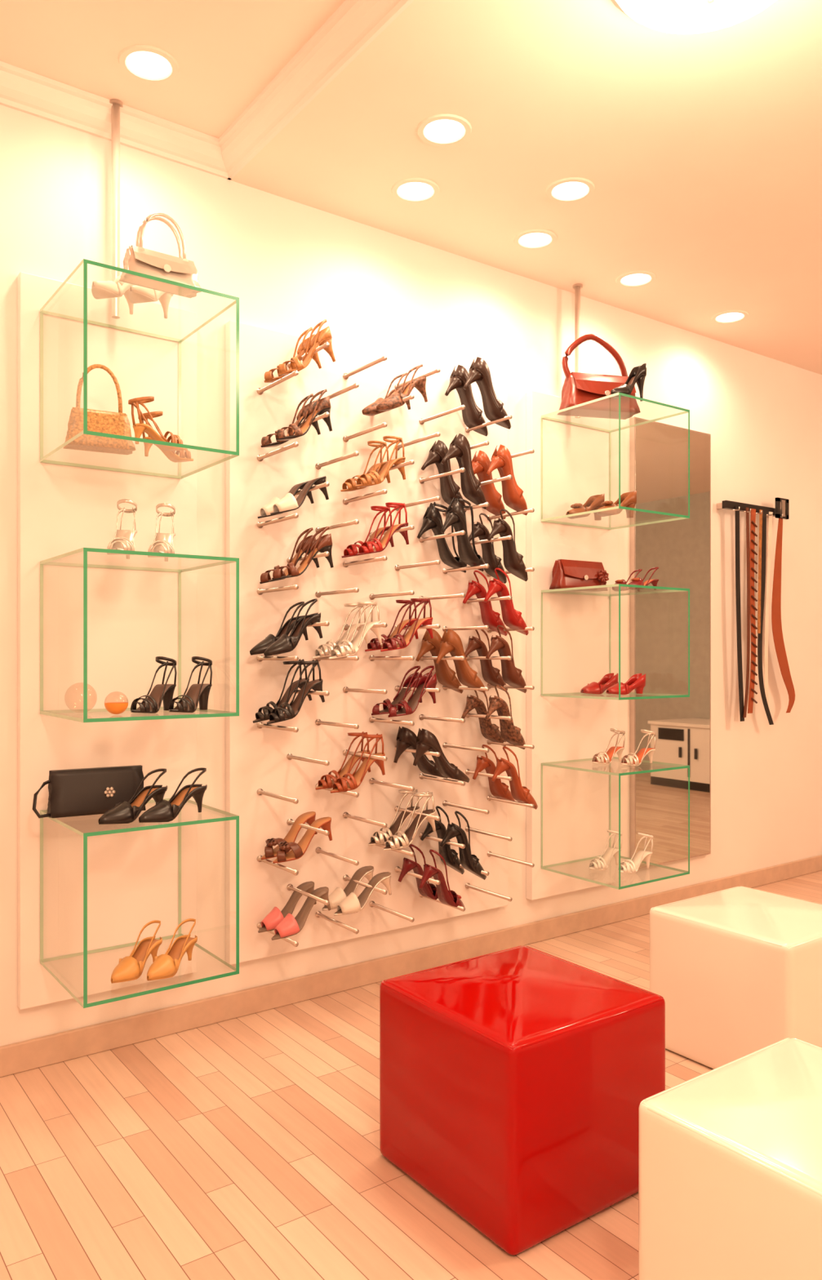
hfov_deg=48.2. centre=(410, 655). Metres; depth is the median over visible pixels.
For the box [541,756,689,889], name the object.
display box
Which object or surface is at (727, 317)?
recessed light
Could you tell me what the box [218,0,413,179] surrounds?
ceiling beam
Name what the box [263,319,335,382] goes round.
sandals
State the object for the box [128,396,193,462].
sandals
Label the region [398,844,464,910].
shoes
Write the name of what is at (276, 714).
sandals
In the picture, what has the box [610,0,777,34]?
dome ceiling light
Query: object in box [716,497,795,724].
rack
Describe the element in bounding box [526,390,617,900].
board
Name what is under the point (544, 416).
display box
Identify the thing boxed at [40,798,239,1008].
display box
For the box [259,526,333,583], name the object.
sandals
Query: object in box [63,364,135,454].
handbag
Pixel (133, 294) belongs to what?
pumps
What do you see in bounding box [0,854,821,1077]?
baseboard
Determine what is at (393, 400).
shoes
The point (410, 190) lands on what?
recessed light
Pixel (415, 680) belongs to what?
sandals
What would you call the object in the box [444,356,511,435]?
pumps
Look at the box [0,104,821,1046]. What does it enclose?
wall
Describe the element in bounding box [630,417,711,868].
wall mirror
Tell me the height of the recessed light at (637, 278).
0.006 m
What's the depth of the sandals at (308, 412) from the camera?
3.20 m
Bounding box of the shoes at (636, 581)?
[612,566,658,591]
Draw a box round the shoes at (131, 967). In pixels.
[111,918,197,983]
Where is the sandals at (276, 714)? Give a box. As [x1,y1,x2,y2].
[252,658,324,724]
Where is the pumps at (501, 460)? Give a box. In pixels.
[471,444,528,519]
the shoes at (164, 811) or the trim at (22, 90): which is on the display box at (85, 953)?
the shoes at (164, 811)
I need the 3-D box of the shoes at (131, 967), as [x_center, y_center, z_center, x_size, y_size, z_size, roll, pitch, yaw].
[-0.766,0.875,2.725,0.167,0.124,0.273,0,0,17]
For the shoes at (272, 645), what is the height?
0.203 m
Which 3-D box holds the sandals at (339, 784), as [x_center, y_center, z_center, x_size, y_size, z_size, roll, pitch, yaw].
[-0.219,0.386,3.345,0.237,0.200,0.182,0,0,-36]
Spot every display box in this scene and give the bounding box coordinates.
[40,258,239,479]
[40,547,239,722]
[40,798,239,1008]
[541,392,689,529]
[541,583,689,700]
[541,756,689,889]
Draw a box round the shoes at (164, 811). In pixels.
[97,767,207,824]
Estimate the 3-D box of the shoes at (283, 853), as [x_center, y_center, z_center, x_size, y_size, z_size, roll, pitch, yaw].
[-0.401,0.636,3.211,0.236,0.143,0.178,0,0,-36]
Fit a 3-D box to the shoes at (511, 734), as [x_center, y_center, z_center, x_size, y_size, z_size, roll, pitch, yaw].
[0.343,0.251,3.748,0.238,0.271,0.219,0,0,-36]
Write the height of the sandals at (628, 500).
0.119 m
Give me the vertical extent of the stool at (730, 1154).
0.472 m
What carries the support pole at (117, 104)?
attached to the ceiling
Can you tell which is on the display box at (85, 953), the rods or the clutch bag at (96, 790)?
the clutch bag at (96, 790)
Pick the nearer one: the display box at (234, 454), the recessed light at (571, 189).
the display box at (234, 454)
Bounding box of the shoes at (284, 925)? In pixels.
[257,880,330,940]
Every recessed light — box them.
[118,44,178,84]
[391,177,439,203]
[417,113,471,146]
[513,229,556,249]
[546,177,595,203]
[615,270,656,287]
[711,310,748,324]
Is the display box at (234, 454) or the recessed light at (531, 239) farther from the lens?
the recessed light at (531, 239)
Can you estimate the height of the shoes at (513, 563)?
0.286 m
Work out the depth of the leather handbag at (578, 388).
4.00 m
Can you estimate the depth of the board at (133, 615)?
2.93 m
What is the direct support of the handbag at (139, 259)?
on the display box at (234, 454)
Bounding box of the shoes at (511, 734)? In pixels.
[461,684,525,749]
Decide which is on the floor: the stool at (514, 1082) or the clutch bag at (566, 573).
the stool at (514, 1082)
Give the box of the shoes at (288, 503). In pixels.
[257,475,328,518]
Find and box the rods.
[257,342,534,946]
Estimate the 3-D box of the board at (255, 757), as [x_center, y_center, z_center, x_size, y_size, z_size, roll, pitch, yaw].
[-0.117,-0.045,3.598,1.300,2.250,0.039,0,0,-36]
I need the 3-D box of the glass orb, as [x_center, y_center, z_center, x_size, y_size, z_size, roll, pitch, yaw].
[-0.846,0.136,2.636,0.066,0.066,0.066,0,0,-36]
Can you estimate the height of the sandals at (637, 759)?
0.153 m
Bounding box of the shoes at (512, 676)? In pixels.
[464,624,526,693]
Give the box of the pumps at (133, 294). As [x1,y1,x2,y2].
[91,275,173,318]
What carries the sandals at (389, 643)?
on the rods
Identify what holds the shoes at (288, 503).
attached to the rods
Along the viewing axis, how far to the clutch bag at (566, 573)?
4.05 m
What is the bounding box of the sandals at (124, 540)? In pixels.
[106,498,175,561]
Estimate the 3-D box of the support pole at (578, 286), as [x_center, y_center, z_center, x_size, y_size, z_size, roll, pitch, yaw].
[0.756,-1.379,4.165,0.044,0.599,0.044,0,0,-36]
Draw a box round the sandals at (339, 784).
[315,731,385,793]
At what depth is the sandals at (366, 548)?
3.40 m
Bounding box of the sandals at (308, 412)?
[261,389,332,447]
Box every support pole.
[109,98,123,318]
[573,283,582,417]
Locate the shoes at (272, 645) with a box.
[249,598,322,656]
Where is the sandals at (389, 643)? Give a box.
[364,598,433,651]
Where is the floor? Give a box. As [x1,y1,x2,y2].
[0,870,821,1279]
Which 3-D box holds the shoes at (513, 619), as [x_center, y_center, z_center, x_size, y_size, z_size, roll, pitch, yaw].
[0.348,-0.216,3.751,0.236,0.269,0.220,0,0,-36]
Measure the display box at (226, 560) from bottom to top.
0.470 m
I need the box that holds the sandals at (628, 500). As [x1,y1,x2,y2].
[565,490,636,520]
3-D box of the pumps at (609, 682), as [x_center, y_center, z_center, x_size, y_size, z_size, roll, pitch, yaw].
[0.892,0.125,4.068,0.265,0.091,0.190,0,0,-36]
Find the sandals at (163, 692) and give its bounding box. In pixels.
[130,656,212,713]
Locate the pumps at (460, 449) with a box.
[421,433,487,512]
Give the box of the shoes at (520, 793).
[472,744,537,809]
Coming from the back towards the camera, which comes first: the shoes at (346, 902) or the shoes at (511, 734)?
the shoes at (511, 734)
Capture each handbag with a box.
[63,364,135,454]
[119,212,201,297]
[557,333,639,419]
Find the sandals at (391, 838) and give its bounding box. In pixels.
[368,789,435,850]
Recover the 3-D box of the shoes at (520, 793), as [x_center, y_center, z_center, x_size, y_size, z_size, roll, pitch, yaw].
[0.386,0.500,3.778,0.239,0.269,0.222,0,0,-36]
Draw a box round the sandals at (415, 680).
[371,665,436,717]
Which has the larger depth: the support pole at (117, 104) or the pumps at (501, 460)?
the pumps at (501, 460)
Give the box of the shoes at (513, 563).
[468,508,528,583]
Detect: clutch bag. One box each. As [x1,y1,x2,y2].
[32,764,146,817]
[549,559,608,591]
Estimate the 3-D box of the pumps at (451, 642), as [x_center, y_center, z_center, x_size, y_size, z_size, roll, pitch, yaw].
[0.157,0.023,3.611,0.243,0.263,0.220,0,0,-36]
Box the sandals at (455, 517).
[417,496,484,573]
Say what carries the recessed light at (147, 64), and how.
in the ceiling
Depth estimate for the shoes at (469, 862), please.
3.59 m
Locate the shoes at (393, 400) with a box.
[361,364,427,415]
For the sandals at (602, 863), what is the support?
in the display box at (548, 764)
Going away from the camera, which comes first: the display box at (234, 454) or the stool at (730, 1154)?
the stool at (730, 1154)
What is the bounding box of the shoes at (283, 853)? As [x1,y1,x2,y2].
[261,811,332,863]
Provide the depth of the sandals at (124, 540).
2.73 m
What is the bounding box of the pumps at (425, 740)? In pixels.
[393,726,469,782]
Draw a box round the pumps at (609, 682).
[580,673,645,694]
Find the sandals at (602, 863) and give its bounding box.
[588,829,653,873]
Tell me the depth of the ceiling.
2.94 m
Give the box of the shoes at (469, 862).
[420,805,486,879]
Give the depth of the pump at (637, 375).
3.81 m
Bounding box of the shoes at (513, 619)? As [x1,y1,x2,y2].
[462,568,528,635]
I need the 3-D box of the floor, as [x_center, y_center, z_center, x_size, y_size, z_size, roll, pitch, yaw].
[2.052,1.330,2.109,10.200,0.100,5.000,0,0,-36]
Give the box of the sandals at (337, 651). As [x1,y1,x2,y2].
[312,600,382,659]
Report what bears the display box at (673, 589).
attached to the board at (576, 459)
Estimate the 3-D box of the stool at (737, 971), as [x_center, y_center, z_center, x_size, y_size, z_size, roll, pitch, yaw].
[1.136,1.043,2.971,0.532,0.472,0.532,0,0,-36]
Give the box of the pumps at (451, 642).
[415,628,484,693]
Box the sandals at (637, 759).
[591,728,656,765]
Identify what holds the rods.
attached to the board at (255, 757)
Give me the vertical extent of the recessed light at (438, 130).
0.006 m
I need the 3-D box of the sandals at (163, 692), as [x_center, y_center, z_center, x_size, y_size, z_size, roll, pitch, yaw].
[-0.721,0.086,2.777,0.239,0.168,0.179,0,0,-14]
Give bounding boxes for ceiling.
[0,0,821,374]
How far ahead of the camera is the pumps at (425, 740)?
3.51 m
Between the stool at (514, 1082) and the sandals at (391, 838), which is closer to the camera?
the stool at (514, 1082)
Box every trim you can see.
[0,60,230,180]
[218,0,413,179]
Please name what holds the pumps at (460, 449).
attached to the rods
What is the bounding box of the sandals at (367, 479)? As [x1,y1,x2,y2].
[340,435,405,491]
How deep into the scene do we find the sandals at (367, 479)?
3.39 m
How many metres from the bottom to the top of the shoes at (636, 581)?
0.104 m
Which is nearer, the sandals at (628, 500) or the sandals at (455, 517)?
the sandals at (455, 517)
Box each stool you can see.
[379,946,665,1255]
[638,1037,821,1279]
[649,885,821,1069]
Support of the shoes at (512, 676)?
attached to the rods
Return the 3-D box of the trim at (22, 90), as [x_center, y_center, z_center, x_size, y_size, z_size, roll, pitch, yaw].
[-2.067,-1.722,2.157,3.590,0.085,0.080,0,0,-36]
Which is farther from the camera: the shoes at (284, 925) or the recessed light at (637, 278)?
the recessed light at (637, 278)
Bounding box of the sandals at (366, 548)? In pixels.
[342,502,408,557]
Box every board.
[17,271,196,1009]
[225,320,507,964]
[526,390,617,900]
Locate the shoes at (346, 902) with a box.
[321,866,391,915]
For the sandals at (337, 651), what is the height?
0.212 m
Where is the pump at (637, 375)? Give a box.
[610,363,646,401]

